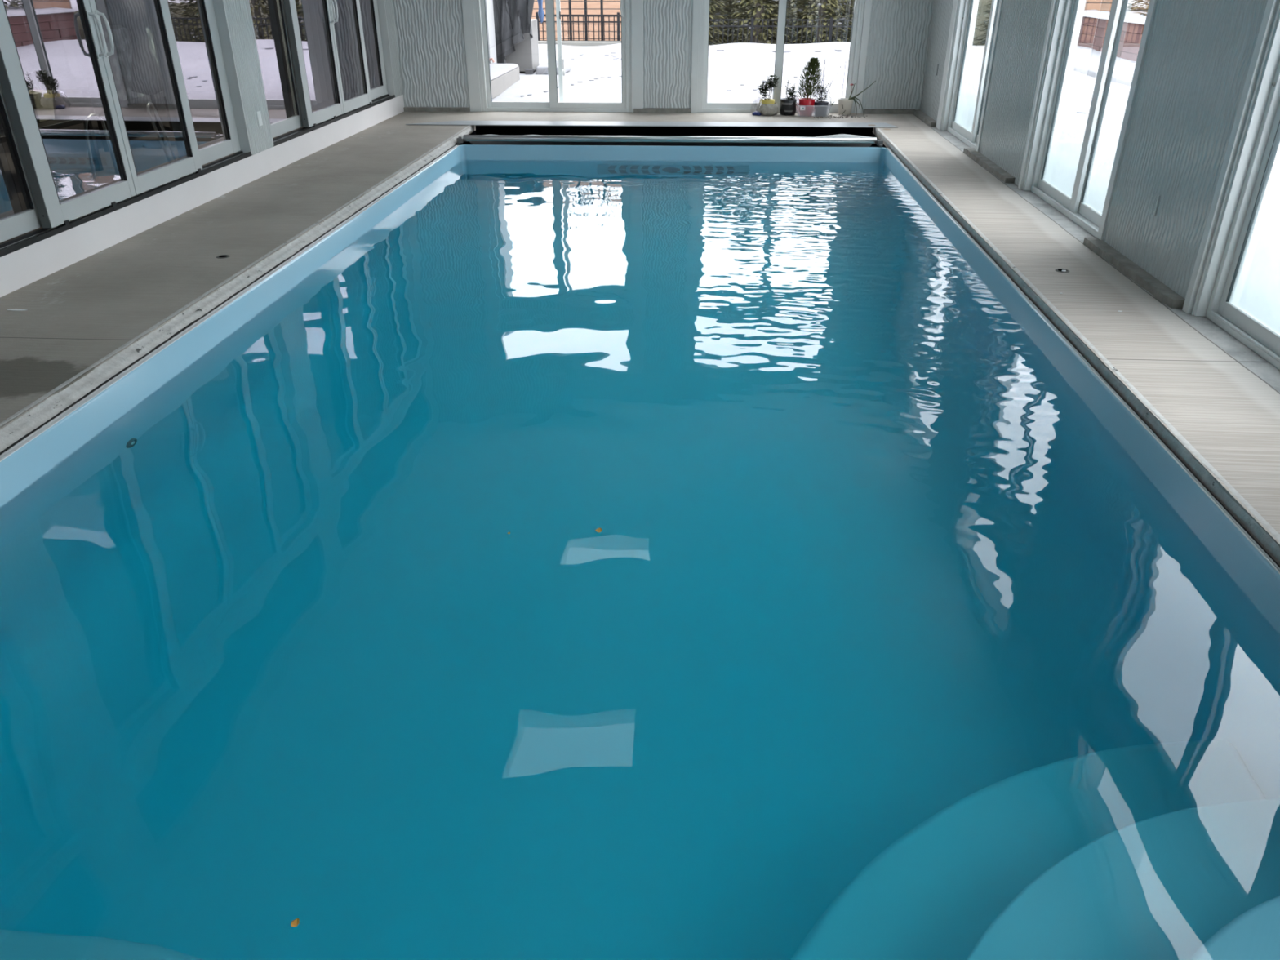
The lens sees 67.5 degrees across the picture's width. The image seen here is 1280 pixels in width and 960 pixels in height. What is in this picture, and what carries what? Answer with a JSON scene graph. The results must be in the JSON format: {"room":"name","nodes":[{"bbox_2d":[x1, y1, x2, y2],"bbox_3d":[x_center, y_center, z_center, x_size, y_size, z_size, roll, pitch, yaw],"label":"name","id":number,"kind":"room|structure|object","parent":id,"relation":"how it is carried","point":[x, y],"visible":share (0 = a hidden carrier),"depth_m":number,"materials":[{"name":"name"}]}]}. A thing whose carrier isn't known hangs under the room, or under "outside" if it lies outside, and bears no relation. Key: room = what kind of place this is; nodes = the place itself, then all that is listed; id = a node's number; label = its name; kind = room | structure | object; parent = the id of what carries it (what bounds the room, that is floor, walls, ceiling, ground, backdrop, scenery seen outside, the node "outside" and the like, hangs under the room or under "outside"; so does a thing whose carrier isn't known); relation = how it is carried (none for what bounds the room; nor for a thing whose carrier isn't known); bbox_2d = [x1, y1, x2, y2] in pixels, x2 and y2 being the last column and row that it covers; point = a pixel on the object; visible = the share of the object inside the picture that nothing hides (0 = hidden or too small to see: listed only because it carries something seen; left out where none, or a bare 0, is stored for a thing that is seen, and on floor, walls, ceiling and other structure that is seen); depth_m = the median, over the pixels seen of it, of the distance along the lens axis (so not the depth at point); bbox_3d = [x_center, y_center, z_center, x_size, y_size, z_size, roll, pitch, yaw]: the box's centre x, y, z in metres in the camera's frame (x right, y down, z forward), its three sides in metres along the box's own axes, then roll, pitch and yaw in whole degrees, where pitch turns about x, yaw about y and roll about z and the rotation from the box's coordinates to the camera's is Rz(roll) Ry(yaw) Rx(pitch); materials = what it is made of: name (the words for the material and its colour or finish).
{"room":"indoor swimming pool","nodes":[
{"label":"indoor swimming pool","id":0,"kind":"room"},
{"bbox_2d":[3,0,379,92],"bbox_3d":[-6.252,-3.427,5.022,5.250,4.300,14.650,2,28,4],"label":"snow","id":1,"kind":"structure","parent":0,"point":[42,30],"depth_m":12.05,"materials":[{"name":"white snow"}]},
{"bbox_2d":[0,89,382,244],"bbox_3d":[-6.199,-1.560,6.048,5.150,0.140,14.600,2,28,4],"label":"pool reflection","id":2,"kind":"structure","parent":0,"point":[66,148],"depth_m":8.89,"materials":[{"name":"grey glass"}]},
{"bbox_2d":[0,114,103,200],"bbox_3d":[-4.559,-2.364,6.960,0.650,0.408,1.200,2,28,4],"label":"side table","id":3,"kind":"object","parent":2,"relation":"on","point":[60,121],"visible":0.44,"depth_m":7.07,"materials":[{"name":"grey wood"}]},
{"bbox_2d":[22,65,54,122],"bbox_3d":[-4.448,-2.811,6.962,0.228,0.375,0.229,2,28,4],"label":"potted plant","id":4,"kind":"object","parent":3,"relation":"on","point":[42,100],"visible":0.46,"depth_m":6.97,"materials":[{"name":"green plant"}]},
{"bbox_2d":[84,113,120,189],"bbox_3d":[-3.812,-2.314,6.760,0.060,0.508,0.411,-1,28,-1],"label":"grab rail","id":5,"kind":"object","parent":2,"relation":"on","point":[89,117],"visible":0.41,"depth_m":6.69,"materials":[{"name":"silver metal"}]},
{"bbox_2d":[73,24,173,151],"bbox_3d":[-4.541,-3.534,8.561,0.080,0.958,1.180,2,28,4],"label":"chair","id":6,"kind":"object","parent":2,"relation":"on","point":[121,62],"visible":0.46,"depth_m":8.34,"materials":[{"name":"fabric"}]},
{"bbox_2d":[106,0,176,148],"bbox_3d":[-4.258,-3.616,8.236,0.340,1.408,0.503,2,28,4],"label":"patio umbrella","id":7,"kind":"object","parent":2,"relation":"on","point":[131,15],"visible":0.76,"depth_m":8.12,"materials":[{"name":"grey fabric"}]},
{"bbox_2d":[146,102,177,163],"bbox_3d":[-3.740,-2.721,7.530,0.071,0.498,0.326,-2,28,-4],"label":"grab rail","id":8,"kind":"object","parent":2,"relation":"on","point":[148,104],"visible":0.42,"depth_m":7.48,"materials":[{"name":"silver metal"}]},
{"bbox_2d":[295,0,348,105],"bbox_3d":[-3.691,-5.611,10.551,0.098,2.680,1.500,2,28,4],"label":"window","id":9,"kind":"structure","parent":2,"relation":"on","point":[310,15],"depth_m":10.88,"materials":[{"name":"clear glass"}]},
{"bbox_2d":[223,0,402,155],"bbox_3d":[-3.553,-3.228,4.764,0.160,4.010,14.300,2,28,4],"label":"wall","id":10,"kind":"structure","parent":0,"point":[237,11],"depth_m":8.04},
{"bbox_2d":[0,0,252,257],"bbox_3d":[-3.450,-3.072,5.886,0.212,2.664,3.600,2,28,4],"label":"door","id":11,"kind":"structure","parent":10,"relation":"in","point":[18,118],"depth_m":6.23,"materials":[{"name":"paint"}]},
{"bbox_2d":[0,94,404,297],"bbox_3d":[-3.555,-1.371,5.760,0.174,0.216,14.300,2,28,4],"label":"baseboard","id":12,"kind":"structure","parent":10,"relation":"attached to","point":[19,268],"depth_m":6.78,"materials":[{"name":"white paint"}]},
{"bbox_2d":[256,111,262,126],"bbox_3d":[-3.252,-3.092,8.191,0.008,0.116,0.072,2,28,4],"label":"outlet cover","id":13,"kind":"object","parent":10,"relation":"attached to","point":[259,114],"visible":1,"depth_m":8.19,"materials":[{"name":"white plastic"}]},
{"bbox_2d":[248,0,395,146],"bbox_3d":[-3.155,-4.982,9.445,0.212,2.664,3.640,2,28,4],"label":"door","id":14,"kind":"structure","parent":10,"relation":"in","point":[304,116],"depth_m":9.77,"materials":[{"name":"paint"}]},
{"bbox_2d":[0,111,1279,565],"bbox_3d":[-0.161,-1.240,5.777,6.650,0.075,14.500,2,28,4],"label":"floor","id":15,"kind":"structure","parent":0,"point":[1220,395],"depth_m":5.42,"materials":[{"name":"tile"}]},
{"bbox_2d":[7,308,27,311],"bbox_3d":[-3.289,-0.898,5.058,0.113,0.004,0.026,2,28,4],"label":"chip","id":16,"kind":"object","parent":15,"relation":"on","point":[9,309],"visible":1,"depth_m":5.05,"materials":[{"name":"white"}]},
{"bbox_2d":[216,254,230,258],"bbox_3d":[-2.609,-1.399,5.991,0.082,0.004,0.082,2,28,4],"label":"anchor","id":17,"kind":"object","parent":15,"relation":"on","point":[221,256],"visible":1,"depth_m":5.99,"materials":[{"name":"black"}]},
{"bbox_2d":[0,125,472,452],"bbox_3d":[-2.307,-1.404,6.083,0.099,0.077,11.060,2,28,4],"label":"coping","id":18,"kind":"object","parent":15,"relation":"attached to","point":[55,404],"visible":0.98,"depth_m":4.98},
{"bbox_2d":[0,144,1279,635],"bbox_3d":[-0.071,-0.517,5.997,4.650,1.462,10.018,2,28,4],"label":"swimming pool","id":19,"kind":"object","parent":15,"relation":"in","point":[1256,573],"visible":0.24,"depth_m":4.79,"materials":[{"name":"blue"}]},
{"bbox_2d":[0,160,1279,959],"bbox_3d":[-0.026,-0.449,6.081,4.423,1.364,9.917,2,28,4],"label":"pool water","id":20,"kind":"object","parent":19,"relation":"in","point":[874,640],"visible":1,"depth_m":2.94,"materials":[{"name":"blue liquid"}]},
{"bbox_2d":[290,918,299,927],"bbox_3d":[-0.733,0.941,2.034,0.017,0.004,0.020,-8,29,-15],"label":"leaf","id":21,"kind":"object","parent":20,"relation":"on","point":[295,922],"visible":1,"depth_m":2.03,"materials":[{"name":"orange plant"}]},
{"bbox_2d":[595,527,602,533],"bbox_3d":[-0.149,0.181,3.450,0.026,0.004,0.027,-19,33,-31],"label":"leaf","id":22,"kind":"object","parent":20,"relation":"on","point":[598,530],"visible":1,"depth_m":3.45,"materials":[{"name":"plant"}]},
{"bbox_2d":[405,120,897,127],"bbox_3d":[0.111,-4.084,10.982,5.582,0.008,0.320,1,28,2],"label":"lid","id":23,"kind":"object","parent":15,"relation":"on","point":[448,122],"visible":1,"depth_m":10.96,"materials":[{"name":"plastic"}]},
{"bbox_2d":[454,125,886,147],"bbox_3d":[0.336,-3.590,10.669,4.692,0.682,1.319,1,28,2],"label":"cover","id":24,"kind":"object","parent":15,"relation":"in","point":[482,135],"visible":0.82,"depth_m":10.39,"materials":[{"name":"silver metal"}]},
{"bbox_2d":[751,75,779,115],"bbox_3d":[1.519,-4.674,11.617,0.343,0.450,0.284,2,28,4],"label":"potted plant","id":25,"kind":"object","parent":15,"relation":"on","point":[766,107],"visible":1,"depth_m":11.58,"materials":[{"name":"green plant"}]},
{"bbox_2d":[751,111,760,115],"bbox_3d":[1.432,-4.470,11.667,0.111,0.042,0.111,13,31,23],"label":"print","id":26,"kind":"object","parent":25,"relation":"attached to","point":[757,113],"depth_m":11.63,"materials":[{"name":"blue"}]},
{"bbox_2d":[779,77,799,115],"bbox_3d":[1.807,-4.659,11.601,0.205,0.437,0.226,-24,37,-38],"label":"potted plant","id":27,"kind":"object","parent":15,"relation":"on","point":[788,105],"visible":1,"depth_m":11.59,"materials":[{"name":"green plant"}]},
{"bbox_2d":[800,106,805,110],"bbox_3d":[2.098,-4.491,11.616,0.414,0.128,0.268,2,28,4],"label":"label","id":28,"kind":"object","parent":15,"relation":"on","point":[802,108],"visible":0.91,"depth_m":11.50,"materials":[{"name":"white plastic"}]},
{"bbox_2d":[796,57,822,115],"bbox_3d":[2.032,-4.726,11.494,0.313,0.651,0.310,2,28,4],"label":"conifer","id":29,"kind":"object","parent":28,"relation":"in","point":[814,63],"visible":1,"depth_m":11.45,"materials":[{"name":"green plant"}]},
{"bbox_2d":[799,97,815,115],"bbox_3d":[2.018,-4.522,11.606,0.196,0.184,0.196,2,28,4],"label":"pot","id":30,"kind":"object","parent":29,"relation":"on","point":[809,103],"depth_m":11.54,"materials":[{"name":"red"}]},
{"bbox_2d":[785,114,865,119],"bbox_3d":[2.271,-4.386,11.551,0.954,0.007,0.378,-5,29,-9],"label":"crumbs","id":31,"kind":"object","parent":15,"relation":"on","point":[833,114],"visible":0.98,"depth_m":11.54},
{"bbox_2d":[813,57,842,115],"bbox_3d":[2.256,-4.738,11.470,0.314,0.694,0.176,2,28,4],"label":"potted shrub","id":32,"kind":"object","parent":15,"relation":"on","point":[820,107],"visible":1,"depth_m":11.53,"materials":[{"name":"green plant"}]},
{"bbox_2d":[813,101,828,115],"bbox_3d":[2.193,-4.501,11.603,0.176,0.151,0.176,2,28,4],"label":"pot","id":33,"kind":"object","parent":32,"relation":"on","point":[820,107],"depth_m":11.55,"materials":[{"name":"grey"}]},
{"bbox_2d":[837,62,875,115],"bbox_3d":[2.621,-4.739,11.580,0.428,0.597,0.192,2,28,4],"label":"potted succulent","id":34,"kind":"object","parent":15,"relation":"on","point":[845,104],"visible":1,"depth_m":11.61,"materials":[{"name":"white ceramic"}]},
{"bbox_2d":[837,97,853,115],"bbox_3d":[2.504,-4.557,11.687,0.192,0.175,0.192,2,28,4],"label":"pot","id":35,"kind":"object","parent":34,"relation":"on","point":[845,104],"depth_m":11.63,"materials":[{"name":"beige ceramic"}]},
{"bbox_2d":[1055,268,1069,272],"bbox_3d":[2.516,-1.250,5.703,0.082,0.008,0.082,2,28,4],"label":"anchor","id":36,"kind":"object","parent":15,"relation":"on","point":[1060,270],"visible":1,"depth_m":5.70,"materials":[{"name":"silver metal"}]},
{"bbox_2d":[875,127,1279,561],"bbox_3d":[2.252,-1.285,5.854,0.039,0.077,11.210,2,28,4],"label":"coping","id":37,"kind":"object","parent":15,"relation":"attached to","point":[1253,526],"visible":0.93,"depth_m":4.12},
{"bbox_2d":[392,0,933,113],"bbox_3d":[0.277,-6.505,10.965,6.909,4.300,0.170,1,28,2],"label":"wall","id":38,"kind":"structure","parent":0,"point":[430,36],"depth_m":11.59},
{"bbox_2d":[403,106,470,111],"bbox_3d":[-2.543,-4.637,11.981,0.832,0.054,0.049,1,28,2],"label":"baseboard","id":39,"kind":"structure","parent":38,"relation":"attached to","point":[406,108],"depth_m":11.97,"materials":[{"name":"concrete"}]},
{"bbox_2d":[461,0,643,112],"bbox_3d":[-1.042,-5.934,11.256,2.163,3.020,0.078,1,28,2],"label":"trim","id":40,"kind":"structure","parent":38,"relation":"attached to","point":[469,11],"depth_m":11.63,"materials":[{"name":"white plastic"}]},
{"bbox_2d":[476,0,628,111],"bbox_3d":[-1.038,-5.533,11.535,1.815,2.050,0.228,1,28,2],"label":"door","id":41,"kind":"structure","parent":38,"relation":"in","point":[553,105],"depth_m":11.80,"materials":[{"name":"white plastic"}]},
{"bbox_2d":[633,107,691,112],"bbox_3d":[0.279,-4.585,11.882,0.717,0.054,0.048,1,28,2],"label":"baseboard","id":42,"kind":"structure","parent":38,"relation":"attached to","point":[644,109],"depth_m":11.87,"materials":[{"name":"concrete"}]},
{"bbox_2d":[699,0,862,113],"bbox_3d":[1.678,-5.469,11.412,1.880,2.050,0.168,1,28,2],"label":"door","id":43,"kind":"structure","parent":38,"relation":"in","point":[704,107],"depth_m":11.61,"materials":[{"name":"white plastic"}]},
{"bbox_2d":[690,0,871,113],"bbox_3d":[1.675,-5.884,11.159,2.098,3.020,0.078,1,28,2],"label":"trim","id":44,"kind":"structure","parent":38,"relation":"attached to","point":[697,4],"depth_m":11.53,"materials":[{"name":"white plastic"}]},
{"bbox_2d":[863,109,915,114],"bbox_3d":[3.071,-4.534,11.783,0.622,0.054,0.049,1,28,2],"label":"baseboard","id":45,"kind":"structure","parent":38,"relation":"attached to","point":[865,111],"depth_m":11.77,"materials":[{"name":"concrete"}]},
{"bbox_2d":[709,0,991,45],"bbox_3d":[7.680,-16.738,32.484,90.000,4.386,6.000,2,28,4],"label":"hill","id":46,"kind":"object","parent":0,"point":[982,17],"depth_m":30.92,"materials":[{"name":"green plant"}]},
{"bbox_2d":[492,41,1279,283],"bbox_3d":[8.755,-6.253,15.832,75.000,0.911,85.000,2,28,4],"label":"ground","id":47,"kind":"structure","parent":0,"point":[747,64],"depth_m":15.16,"materials":[{"name":"white snow"}]},
{"bbox_2d":[484,0,497,63],"bbox_3d":[-2.786,-7.705,13.364,0.599,4.250,4.450,2,28,4],"label":"house corner","id":48,"kind":"object","parent":47,"relation":"on","point":[489,3],"visible":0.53,"depth_m":15.71,"materials":[{"name":"grey paint"}]},
{"bbox_2d":[489,63,519,98],"bbox_3d":[-2.441,-5.793,14.042,0.750,0.260,3.910,2,28,4],"label":"doorstep","id":49,"kind":"object","parent":47,"relation":"on","point":[503,76],"visible":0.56,"depth_m":14.57,"materials":[{"name":"concrete"}]},
{"bbox_2d":[493,0,539,74],"bbox_3d":[-2.227,-8.032,16.545,1.037,1.800,1.069,2,28,4],"label":"covered grill","id":50,"kind":"object","parent":47,"relation":"on","point":[516,33],"visible":0.72,"depth_m":16.29,"materials":[{"name":"grey fabric"}]},
{"bbox_2d":[537,0,544,23],"bbox_3d":[-1.719,-8.168,16.586,0.117,0.480,0.108,2,28,4],"label":"bag","id":51,"kind":"object","parent":50,"relation":"hanging from","point":[540,11],"visible":1,"depth_m":16.58,"materials":[{"name":"blue plastic"}]},
{"bbox_2d":[536,62,571,75],"bbox_3d":[-1.520,-7.264,16.909,0.498,0.140,0.850,2,28,4],"label":"patio slab","id":52,"kind":"object","parent":47,"relation":"on","point":[542,68],"visible":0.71,"depth_m":16.57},
{"bbox_2d":[568,0,572,39],"bbox_3d":[-1.646,-11.830,22.165,0.100,3.300,0.105,2,28,4],"label":"fence post","id":53,"kind":"object","parent":47,"relation":"on","point":[569,1],"visible":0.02,"depth_m":22.64,"materials":[{"name":"black metal"}]},
{"bbox_2d":[531,0,621,40],"bbox_3d":[-1.680,-12.710,24.355,5.050,4.280,0.150,2,28,4],"label":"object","id":54,"kind":"object","parent":47,"relation":"on","point":[610,6],"visible":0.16,"depth_m":24.69,"materials":[{"name":"brown wood"}]},
{"bbox_2d":[535,12,621,40],"bbox_3d":[-0.867,-10.546,22.405,3.130,0.710,0.060,2,28,4],"label":"picket fence","id":55,"kind":"object","parent":47,"relation":"on","point":[618,15],"visible":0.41,"depth_m":22.37,"materials":[{"name":"black metal"}]},
{"bbox_2d":[537,40,621,46],"bbox_3d":[-0.874,-10.118,22.294,3.100,0.160,0.400,2,28,4],"label":"kerb","id":56,"kind":"object","parent":47,"relation":"on","point":[580,43],"visible":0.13,"depth_m":22.13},
{"bbox_2d":[584,0,587,39],"bbox_3d":[-1.277,-11.817,22.141,0.100,3.300,0.105,2,28,4],"label":"fence post","id":57,"kind":"object","parent":47,"relation":"on","point":[585,1],"visible":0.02,"depth_m":22.62,"materials":[{"name":"black metal"}]},
{"bbox_2d":[600,0,603,40],"bbox_3d":[-0.898,-11.804,22.116,0.100,3.300,0.105,2,28,4],"label":"fence post","id":58,"kind":"object","parent":47,"relation":"on","point":[601,1],"visible":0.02,"depth_m":22.58,"materials":[{"name":"black metal"}]},
{"bbox_2d":[708,0,735,44],"bbox_3d":[1.475,-13.150,24.208,2.266,5.329,2.224,2,28,4],"label":"pine tree","id":59,"kind":"object","parent":47,"relation":"on","point":[717,13],"visible":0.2,"depth_m":24.60,"materials":[{"name":"green plant"}]},
{"bbox_2d":[708,0,755,45],"bbox_3d":[2.382,-14.203,25.512,2.374,5.933,2.432,2,28,4],"label":"pine tree","id":60,"kind":"object","parent":47,"relation":"on","point":[728,2],"visible":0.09,"depth_m":25.97,"materials":[{"name":"green plant"}]},
{"bbox_2d":[719,0,795,44],"bbox_3d":[3.064,-13.454,23.902,2.284,6.089,2.270,2,28,4],"label":"pine tree","id":61,"kind":"object","parent":47,"relation":"on","point":[758,11],"visible":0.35,"depth_m":24.54,"materials":[{"name":"green plant"}]},
{"bbox_2d":[753,0,817,43],"bbox_3d":[4.011,-13.871,25.560,2.360,5.314,2.349,2,28,4],"label":"pine tree","id":62,"kind":"object","parent":47,"relation":"on","point":[767,1],"visible":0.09,"depth_m":25.90,"materials":[{"name":"green plant"}]},
{"bbox_2d":[520,48,1085,113],"bbox_3d":[2.576,-5.611,13.948,8.967,0.074,16.817,2,28,4],"label":"footprints","id":63,"kind":"object","parent":47,"relation":"on","point":[836,50],"visible":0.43,"depth_m":15.98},
{"bbox_2d":[784,0,853,44],"bbox_3d":[4.638,-13.146,23.985,2.244,5.540,2.240,2,28,4],"label":"pine tree","id":64,"kind":"object","parent":47,"relation":"on","point":[822,4],"visible":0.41,"depth_m":24.37,"materials":[{"name":"green plant"}]},
{"bbox_2d":[804,0,853,42],"bbox_3d":[5.624,-14.010,25.369,2.349,5.708,2.267,2,28,4],"label":"pine tree","id":65,"kind":"object","parent":47,"relation":"on","point":[829,9],"visible":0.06,"depth_m":25.88,"materials":[{"name":"green plant"}]},
{"bbox_2d":[709,17,975,44],"bbox_3d":[4.446,-10.655,23.499,7.280,1.260,0.060,2,28,4],"label":"picket fence","id":66,"kind":"object","parent":47,"relation":"on","point":[831,20],"visible":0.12,"depth_m":23.37,"materials":[{"name":"black metal"}]},
{"bbox_2d":[844,0,854,42],"bbox_3d":[6.254,-12.897,23.984,2.279,5.094,2.250,2,28,4],"label":"pine tree","id":67,"kind":"object","parent":47,"relation":"on","point":[854,0],"visible":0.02,"depth_m":24.72,"materials":[{"name":"green plant"}]},
{"bbox_2d":[972,0,981,45],"bbox_3d":[7.973,-13.504,24.425,2.206,5.730,2.314,2,28,4],"label":"pine tree","id":68,"kind":"object","parent":47,"relation":"on","point":[973,44],"visible":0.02,"depth_m":25.07,"materials":[{"name":"green plant"}]},
{"bbox_2d":[976,0,991,45],"bbox_3d":[9.969,-13.251,24.604,2.256,5.165,2.200,2,28,4],"label":"pine tree","id":69,"kind":"object","parent":47,"relation":"on","point":[982,39],"visible":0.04,"depth_m":25.43,"materials":[{"name":"green plant"}]},
{"bbox_2d":[1073,65,1132,86],"bbox_3d":[7.223,-3.299,9.579,0.250,0.150,17.000,2,28,4],"label":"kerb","id":70,"kind":"object","parent":47,"relation":"on","point":[1091,71],"visible":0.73,"depth_m":16.01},
{"bbox_2d":[1076,9,1146,61],"bbox_3d":[9.095,-2.698,7.755,0.640,0.815,33.500,2,28,4],"label":"wall","id":71,"kind":"structure","parent":47,"relation":"on","point":[1094,24],"depth_m":20.24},
{"bbox_2d":[920,0,1267,298],"bbox_3d":[3.038,-2.642,4.817,0.220,3.300,14.800,2,28,4],"label":"wall","id":72,"kind":"structure","parent":0,"point":[1198,55],"depth_m":5.39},
{"bbox_2d":[913,109,936,126],"bbox_3d":[3.365,-4.279,11.313,0.095,0.048,1.090,2,28,4],"label":"baseboard","id":73,"kind":"structure","parent":72,"relation":"attached to","point":[919,113],"depth_m":11.20,"materials":[{"name":"concrete"}]},
{"bbox_2d":[936,0,1003,151],"bbox_3d":[3.351,-4.854,9.236,0.175,3.020,1.900,2,28,4],"label":"trim","id":74,"kind":"structure","parent":72,"relation":"attached to","point":[958,6],"depth_m":10.21,"materials":[{"name":"white plastic"}]},
{"bbox_2d":[946,0,999,148],"bbox_3d":[3.391,-4.371,9.361,0.138,2.050,1.670,2,28,4],"label":"door","id":75,"kind":"structure","parent":72,"relation":"in","point":[965,116],"depth_m":10.00,"materials":[{"name":"grey glass"}]},
{"bbox_2d":[963,147,1015,183],"bbox_3d":[3.143,-2.853,8.654,0.099,0.048,1.500,2,28,4],"label":"baseboard","id":76,"kind":"structure","parent":72,"relation":"attached to","point":[979,157],"depth_m":8.52,"materials":[{"name":"concrete"}]},
{"bbox_2d":[1031,0,1128,236],"bbox_3d":[3.153,-2.829,6.487,0.138,2.050,1.730,2,28,4],"label":"door","id":77,"kind":"structure","parent":72,"relation":"in","point":[1064,183],"depth_m":7.02,"materials":[{"name":"glass"}]},
{"bbox_2d":[1017,0,1157,239],"bbox_3d":[3.107,-3.272,6.288,0.175,3.020,1.870,2,28,4],"label":"trim","id":78,"kind":"structure","parent":72,"relation":"attached to","point":[1056,11],"depth_m":7.22,"materials":[{"name":"white plastic"}]},
{"bbox_2d":[1083,236,1185,308],"bbox_3d":[2.895,-1.246,5.657,0.099,0.048,1.340,2,28,4],"label":"baseboard","id":79,"kind":"structure","parent":72,"relation":"attached to","point":[1162,292],"depth_m":5.53,"materials":[{"name":"concrete"}]},
{"bbox_2d":[1149,192,1159,216],"bbox_3d":[2.928,-1.568,5.448,0.008,0.116,0.072,2,28,4],"label":"outlet cover","id":80,"kind":"object","parent":72,"relation":"attached to","point":[1156,197],"visible":1,"depth_m":5.44,"materials":[{"name":"grey plastic"}]},
{"bbox_2d":[1151,197,1156,211],"bbox_3d":[2.925,-1.568,5.448,0.002,0.068,0.032,2,28,4],"label":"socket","id":81,"kind":"object","parent":80,"relation":"attached to","point":[1154,201],"depth_m":5.44,"materials":[{"name":"grey plastic"}]},
{"bbox_2d":[1182,0,1279,316],"bbox_3d":[2.870,-1.742,3.436,0.175,3.020,2.040,2,28,4],"label":"trim","id":82,"kind":"structure","parent":72,"relation":"attached to","point":[1265,58],"depth_m":4.62,"materials":[{"name":"white plastic"}]},
{"bbox_2d":[1205,59,1279,369],"bbox_3d":[2.918,-1.306,3.649,0.138,2.050,1.870,2,28,4],"label":"door","id":83,"kind":"structure","parent":72,"relation":"in","point":[1242,303],"depth_m":4.61,"materials":[{"name":"white plastic"}]},
{"bbox_2d":[1125,0,1148,14],"bbox_3d":[24.431,0.411,0.473,31.300,0.800,64.000,2,28,4],"label":"terrace","id":84,"kind":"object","parent":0,"point":[1127,11],"depth_m":23.36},
{"bbox_2d":[1084,0,1112,12],"bbox_3d":[10.806,-11.851,22.132,1.000,3.755,0.150,2,28,4],"label":"fence","id":85,"kind":"object","parent":84,"relation":"on","point":[1100,5],"visible":0.04,"depth_m":22.45,"materials":[{"name":"brown wood"}]},
{"bbox_2d":[1126,0,1149,11],"bbox_3d":[13.126,-12.833,22.564,2.753,3.580,2.838,2,28,4],"label":"pine tree","id":86,"kind":"object","parent":84,"relation":"on","point":[1139,2],"visible":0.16,"depth_m":23.33,"materials":[{"name":"green plant"}]},
{"bbox_2d":[1134,0,1150,15],"bbox_3d":[12.301,-11.556,20.212,2.828,3.605,2.803,2,28,4],"label":"pine tree","id":87,"kind":"object","parent":84,"relation":"on","point":[1145,4],"visible":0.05,"depth_m":21.32,"materials":[{"name":"green plant"}]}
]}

